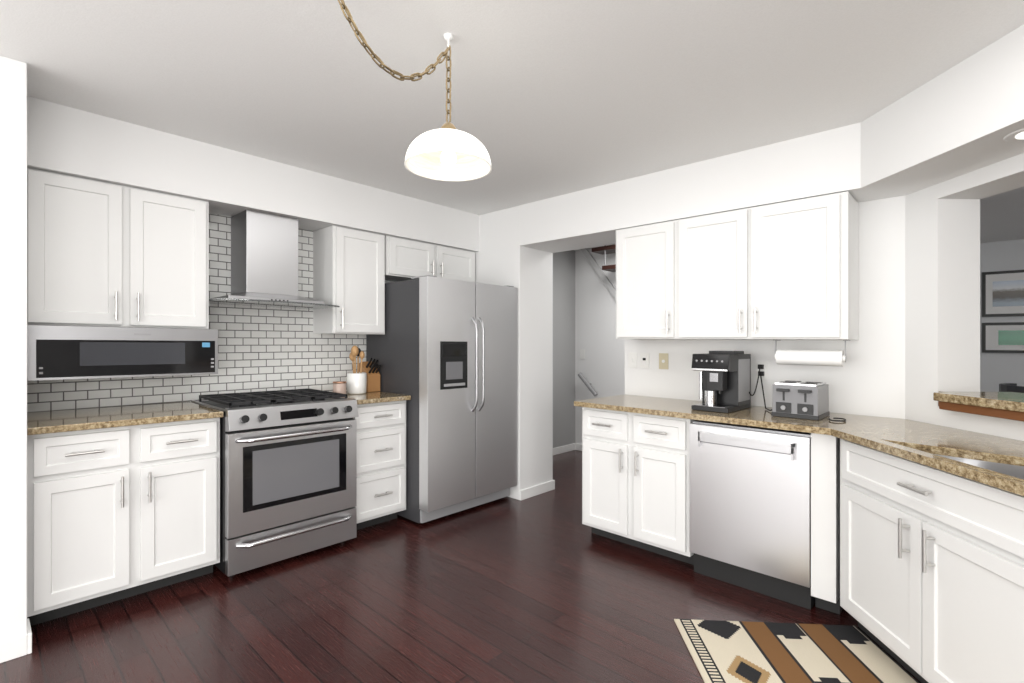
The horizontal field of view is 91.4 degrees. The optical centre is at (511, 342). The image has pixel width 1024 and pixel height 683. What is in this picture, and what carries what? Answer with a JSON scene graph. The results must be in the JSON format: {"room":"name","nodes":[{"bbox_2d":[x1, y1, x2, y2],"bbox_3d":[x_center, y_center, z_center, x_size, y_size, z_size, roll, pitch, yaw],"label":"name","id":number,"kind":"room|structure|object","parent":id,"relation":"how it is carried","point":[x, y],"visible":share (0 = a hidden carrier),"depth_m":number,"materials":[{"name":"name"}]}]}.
{"room":"kitchen","nodes":[
{"label":"kitchen","id":0,"kind":"room"},
{"bbox_2d":[0,56,26,641],"bbox_3d":[-3.586,0.051,1.011,0.756,2.519,3.708,0,0,43],"label":"wall","id":1,"kind":"structure","parent":0,"point":[13,348],"depth_m":2.08,"materials":[{"name":"white paint"}]},
{"bbox_2d":[0,624,31,662],"bbox_3d":[-3.299,1.256,0.754,0.014,0.109,3.722,0,0,43],"label":"baseboard","id":2,"kind":"structure","parent":1,"relation":"attached to","point":[15,647],"depth_m":2.08,"materials":[{"name":"white paint"}]},
{"bbox_2d":[27,96,478,251],"bbox_3d":[-1.449,-1.009,3.592,0.360,0.352,2.982,0,0,43],"label":"soffit","id":3,"kind":"structure","parent":0,"point":[65,140],"depth_m":3.02,"materials":[{"name":"white paint"}]},
{"bbox_2d":[0,450,920,682],"bbox_3d":[1.642,1.376,1.395,8.120,0.190,11.400,0,0,43],"label":"floor","id":4,"kind":"structure","parent":0,"point":[548,587],"depth_m":2.44,"materials":[{"name":"brown wood"}]},
{"bbox_2d":[27,418,219,625],"bbox_3d":[-2.087,0.858,2.686,0.656,0.911,0.774,0,0,43],"label":"base cabinet","id":5,"kind":"object","parent":4,"relation":"on","point":[116,513],"visible":0.88,"depth_m":2.44,"materials":[{"name":"white paint"}]},
{"bbox_2d":[27,401,223,434],"bbox_3d":[-2.085,0.389,2.684,0.641,0.041,0.778,0,0,43],"label":"countertop","id":6,"kind":"structure","parent":5,"relation":"on","point":[47,422],"depth_m":2.57,"materials":[{"name":"stone"}]},
{"bbox_2d":[192,388,357,576],"bbox_3d":[-1.507,0.826,3.213,0.733,0.986,0.771,0,0,43],"label":"range","id":7,"kind":"object","parent":4,"relation":"on","point":[288,473],"visible":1,"depth_m":2.96,"materials":[{"name":"silver metal"}]},
{"bbox_2d":[353,400,405,529],"bbox_3d":[-1.131,0.867,3.711,0.656,0.909,0.450,0,0,43],"label":"base cabinet","id":8,"kind":"object","parent":4,"relation":"on","point":[381,462],"visible":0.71,"depth_m":3.53,"materials":[{"name":"white paint"}]},
{"bbox_2d":[342,391,410,404],"bbox_3d":[-1.129,0.398,3.709,0.641,0.039,0.458,0,0,43],"label":"countertop","id":9,"kind":"structure","parent":8,"relation":"on","point":[372,397],"depth_m":3.56,"materials":[{"name":"stone"}]},
{"bbox_2d":[333,381,345,393],"bbox_3d":[-1.240,0.330,3.597,0.094,0.101,0.094,0,0,43],"label":"jar candle","id":10,"kind":"object","parent":9,"relation":"on","point":[339,386],"visible":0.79,"depth_m":3.56,"materials":[{"name":"pink glass"}]},
{"bbox_2d":[347,346,366,393],"bbox_3d":[-1.168,0.201,3.762,0.144,0.361,0.144,0,0,43],"label":"utensil crock","id":11,"kind":"object","parent":9,"relation":"on","point":[357,382],"visible":1,"depth_m":3.72,"materials":[{"name":"white ceramic"}]},
{"bbox_2d":[359,358,380,391],"bbox_3d":[-1.107,0.249,3.917,0.218,0.265,0.110,0,0,43],"label":"knife block","id":12,"kind":"object","parent":9,"relation":"on","point":[370,368],"visible":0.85,"depth_m":3.88,"materials":[{"name":"brown wood"}]},
{"bbox_2d":[366,275,517,522],"bbox_3d":[-0.550,0.413,4.136,0.874,1.794,0.944,0,0,43],"label":"fridge","id":13,"kind":"object","parent":4,"relation":"on","point":[443,352],"visible":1,"depth_m":3.77,"materials":[{"name":"grey metal"}]},
{"bbox_2d":[578,245,615,396],"bbox_3d":[1.352,0.043,5.540,1.600,2.611,0.268,0,0,43],"label":"stair","id":14,"kind":"structure","parent":4,"relation":"on","point":[604,250],"depth_m":5.89,"materials":[{"name":"grey"}]},
{"bbox_2d":[582,407,694,564],"bbox_3d":[0.956,0.890,3.385,0.762,0.918,0.616,0,0,43],"label":"base cabinet","id":15,"kind":"object","parent":4,"relation":"on","point":[635,479],"depth_m":3.13,"materials":[{"name":"white paint"}]},
{"bbox_2d":[574,394,1023,449],"bbox_3d":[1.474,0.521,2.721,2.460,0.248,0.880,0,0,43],"label":"countertop","id":16,"kind":"structure","parent":15,"relation":"on","point":[756,416],"depth_m":2.58,"materials":[{"name":"stone"}]},
{"bbox_2d":[691,351,763,412],"bbox_3d":[1.341,0.228,3.095,0.260,0.356,0.503,0,0,43],"label":"coffee machine","id":17,"kind":"object","parent":16,"relation":"on","point":[724,381],"visible":1,"depth_m":2.98,"materials":[{"name":"black plastic"}]},
{"bbox_2d":[758,371,845,421],"bbox_3d":[1.627,0.296,2.866,0.527,0.226,0.448,0,0,43],"label":"toaster","id":18,"kind":"object","parent":16,"relation":"on","point":[801,400],"visible":0.98,"depth_m":2.70,"materials":[{"name":"silver metal"}]},
{"bbox_2d":[689,420,814,609],"bbox_3d":[1.444,0.903,2.892,0.611,0.890,0.640,0,0,43],"label":"dishwasher","id":19,"kind":"object","parent":4,"relation":"on","point":[749,507],"visible":0.79,"depth_m":2.66,"materials":[{"name":"silver metal"}]},
{"bbox_2d":[674,619,918,682],"bbox_3d":[1.160,1.337,1.579,0.845,0.016,1.615,0,0,3],"label":"rug","id":20,"kind":"object","parent":4,"relation":"on","point":[740,652],"visible":1,"depth_m":2.14,"materials":[{"name":"multicoloured fabric"}]},
{"bbox_2d":[840,438,1023,615],"bbox_3d":[1.539,0.895,1.852,0.689,0.907,0.820,0,0,43],"label":"base cabinet","id":21,"kind":"object","parent":4,"relation":"on","point":[899,505],"depth_m":1.84,"materials":[{"name":"white paint"}]},
{"bbox_2d":[850,434,1023,495],"bbox_3d":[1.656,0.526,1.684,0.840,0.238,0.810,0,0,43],"label":"countertop","id":22,"kind":"structure","parent":21,"relation":"on","point":[994,461],"depth_m":1.85,"materials":[{"name":"stone"}]},
{"bbox_2d":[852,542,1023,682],"bbox_3d":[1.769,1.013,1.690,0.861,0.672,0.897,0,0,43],"label":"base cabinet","id":23,"kind":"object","parent":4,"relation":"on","point":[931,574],"depth_m":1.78,"materials":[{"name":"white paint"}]},
{"bbox_2d":[999,383,1023,392],"bbox_3d":[3.221,0.812,2.985,0.450,1.106,0.451,0,0,43],"label":"bar stool","id":24,"kind":"object","parent":4,"relation":"on","point":[1008,387],"visible":0.12,"depth_m":3.03,"materials":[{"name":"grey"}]},
{"bbox_2d":[0,0,1023,249],"bbox_3d":[1.642,-1.184,1.395,8.120,0.210,11.400,0,0,43],"label":"ceiling","id":25,"kind":"structure","parent":0,"point":[552,98],"depth_m":2.16,"materials":[{"name":"paint"}]},
{"bbox_2d":[338,0,491,181],"bbox_3d":[-0.339,-0.914,1.788,0.328,0.504,0.617,0,0,43],"label":"pendant lamp","id":26,"kind":"object","parent":25,"relation":"hanging from","point":[447,151],"visible":1,"depth_m":1.87,"materials":[{"name":"white glass"}]},
{"bbox_2d":[475,206,552,499],"bbox_3d":[-0.096,0.084,4.677,0.860,2.499,0.450,0,0,43],"label":"wall","id":27,"kind":"structure","parent":0,"point":[503,257],"depth_m":4.37,"materials":[{"name":"white paint"}]},
{"bbox_2d":[520,480,553,500],"bbox_3d":[0.223,1.290,4.379,0.014,0.088,0.450,0,0,43],"label":"baseboard","id":28,"kind":"structure","parent":27,"relation":"attached to","point":[532,491],"depth_m":4.36,"materials":[{"name":"white paint"}]},
{"bbox_2d":[553,250,576,447],"bbox_3d":[0.267,0.087,5.692,0.006,2.500,1.530,0,0,43],"label":"wall","id":29,"kind":"structure","parent":0,"point":[565,262],"depth_m":6.09,"materials":[{"name":"white paint"}]},
{"bbox_2d":[553,443,574,454],"bbox_3d":[0.259,1.290,5.679,0.014,0.095,1.500,0,0,43],"label":"baseboard","id":30,"kind":"structure","parent":29,"relation":"attached to","point":[566,448],"depth_m":6.06,"materials":[{"name":"white paint"}]},
{"bbox_2d":[577,248,624,443],"bbox_3d":[2.082,0.105,5.128,3.670,2.516,0.120,0,0,43],"label":"wall","id":31,"kind":"structure","parent":0,"point":[584,308],"depth_m":6.03,"materials":[{"name":"white paint"}]},
{"bbox_2d":[575,443,581,450],"bbox_3d":[2.025,1.307,5.089,3.400,0.109,0.014,0,0,43],"label":"baseboard","id":32,"kind":"structure","parent":31,"relation":"attached to","point":[578,447],"depth_m":6.20,"materials":[{"name":"white paint"}]},
{"bbox_2d":[625,195,904,418],"bbox_3d":[1.601,0.101,3.293,1.870,2.504,0.120,0,0,43],"label":"wall","id":33,"kind":"structure","parent":0,"point":[867,378],"depth_m":2.84,"materials":[{"name":"white paint"}]},
{"bbox_2d":[628,353,636,367],"bbox_3d":[0.922,0.134,3.831,0.072,0.117,0.013,0,0,43],"label":"electrical outlet plate","id":34,"kind":"object","parent":33,"relation":"attached to","point":[632,357],"depth_m":3.83,"materials":[{"name":"white plastic"}]},
{"bbox_2d":[640,353,648,367],"bbox_3d":[0.997,0.135,3.762,0.072,0.117,0.011,0,0,43],"label":"electrical outlet plate","id":35,"kind":"object","parent":33,"relation":"attached to","point":[644,360],"depth_m":3.76,"materials":[{"name":"white plastic"}]},
{"bbox_2d":[616,220,675,338],"bbox_3d":[1.011,-0.410,3.522,0.462,0.786,0.341,0,0,43],"label":"upper cabinet","id":36,"kind":"object","parent":33,"relation":"attached to","point":[646,254],"depth_m":3.39,"materials":[{"name":"white paint"}]},
{"bbox_2d":[659,353,667,368],"bbox_3d":[1.109,0.136,3.659,0.072,0.117,0.009,0,0,43],"label":"electrical outlet plate","id":37,"kind":"object","parent":33,"relation":"attached to","point":[663,357],"depth_m":3.66,"materials":[{"name":"beige plastic"}]},
{"bbox_2d":[756,361,767,378],"bbox_3d":[1.601,0.175,3.203,0.072,0.117,0.005,0,0,43],"label":"electrical outlet plate","id":38,"kind":"object","parent":33,"relation":"attached to","point":[765,363],"depth_m":3.19,"materials":[{"name":"white"}]},
{"bbox_2d":[676,191,858,339],"bbox_3d":[1.522,-0.410,3.046,0.934,0.786,0.341,0,0,43],"label":"upper cabinet","id":39,"kind":"object","parent":33,"relation":"attached to","point":[788,270],"depth_m":2.86,"materials":[{"name":"white paint"}]},
{"bbox_2d":[775,340,849,366],"bbox_3d":[1.680,0.056,2.816,0.370,0.147,0.088,0,0,43],"label":"paper towel","id":40,"kind":"object","parent":39,"relation":"attached to","point":[813,357],"visible":1,"depth_m":2.78,"materials":[{"name":"white paper"}]},
{"bbox_2d":[520,24,1023,252],"bbox_3d":[1.213,-0.979,2.396,4.166,0.360,2.000,0,0,43],"label":"soffit","id":41,"kind":"structure","parent":0,"point":[965,116],"depth_m":2.65,"materials":[{"name":"white paint"}]},
{"bbox_2d":[1003,129,1023,141],"bbox_3d":[1.992,-0.799,1.908,0.170,0.006,0.170,0,0,43],"label":"recessed light","id":42,"kind":"object","parent":41,"relation":"in","point":[1017,136],"visible":1,"depth_m":1.94,"materials":[{"name":"white plastic"}]},
{"bbox_2d":[905,153,1023,440],"bbox_3d":[2.284,0.107,1.568,0.220,2.493,2.300,0,0,-2],"label":"wall","id":43,"kind":"structure","parent":0,"point":[942,286],"depth_m":2.52,"materials":[{"name":"white paint"}]},
{"bbox_2d":[933,391,1023,421],"bbox_3d":[2.326,0.284,1.574,0.455,0.081,1.888,0,0,-2],"label":"bar ledge","id":44,"kind":"object","parent":43,"relation":"attached to","point":[1007,405],"visible":1,"depth_m":2.25,"materials":[{"name":"stone"}]},
{"bbox_2d":[980,239,1023,391],"bbox_3d":[6.535,0.147,4.434,4.890,2.525,0.120,0,0,43],"label":"wall","id":45,"kind":"structure","parent":0,"point":[996,369],"depth_m":5.46,"materials":[{"name":"white paint"}]},
{"bbox_2d":[982,322,1023,352],"bbox_3d":[5.490,-0.053,5.301,0.740,0.335,0.030,0,0,43],"label":"picture","id":46,"kind":"object","parent":45,"relation":"attached to","point":[1007,337],"visible":0.93,"depth_m":5.43,"materials":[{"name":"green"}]},
{"bbox_2d":[982,270,1023,316],"bbox_3d":[5.527,-0.530,5.267,0.840,0.501,0.030,0,0,43],"label":"landscape picture","id":47,"kind":"object","parent":45,"relation":"attached to","point":[1002,293],"visible":1,"depth_m":5.43,"materials":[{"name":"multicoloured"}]},
{"bbox_3d":[-2.173,0.064,3.168,0.120,2.548,8.790,0,0,43],"label":"wall","id":48,"kind":"structure","parent":0,"visible":0},
{"bbox_2d":[27,168,208,328],"bbox_3d":[-2.183,-0.467,2.791,0.371,0.770,0.801,0,0,43],"label":"upper cabinet","id":49,"kind":"object","parent":48,"relation":"attached to","point":[101,254],"visible":0.94,"depth_m":2.65,"materials":[{"name":"white paint"}]},
{"bbox_2d":[27,325,217,380],"bbox_3d":[-2.159,0.050,2.788,0.396,0.272,0.824,0,0,43],"label":"microwave","id":50,"kind":"object","parent":49,"relation":"attached to","point":[68,352],"visible":0.96,"depth_m":2.61,"materials":[{"name":"silver metal"}]},
{"bbox_2d":[27,213,365,412],"bbox_3d":[-1.896,-0.218,3.370,0.011,1.273,2.047,0,0,43],"label":"tile backsplash","id":51,"kind":"structure","parent":48,"relation":"attached to","point":[267,349],"depth_m":3.40,"materials":[{"name":"white tile"}]},
{"bbox_2d":[209,210,339,309],"bbox_3d":[-1.583,-0.547,3.316,0.518,0.599,0.772,0,0,43],"label":"range hood","id":52,"kind":"object","parent":48,"relation":"attached to","point":[264,259],"visible":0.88,"depth_m":3.27,"materials":[{"name":"silver metal"}]},
{"bbox_2d":[313,225,384,334],"bbox_3d":[-1.227,-0.453,3.817,0.371,0.778,0.430,0,0,43],"label":"upper cabinet","id":53,"kind":"object","parent":48,"relation":"attached to","point":[349,271],"visible":1,"depth_m":3.70,"materials":[{"name":"white paint"}]},
{"bbox_2d":[385,235,474,281],"bbox_3d":[-0.751,-0.681,4.327,0.371,0.316,0.942,0,0,43],"label":"upper cabinet","id":54,"kind":"object","parent":48,"relation":"attached to","point":[406,259],"visible":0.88,"depth_m":4.16,"materials":[{"name":"white paint"}]}
]}

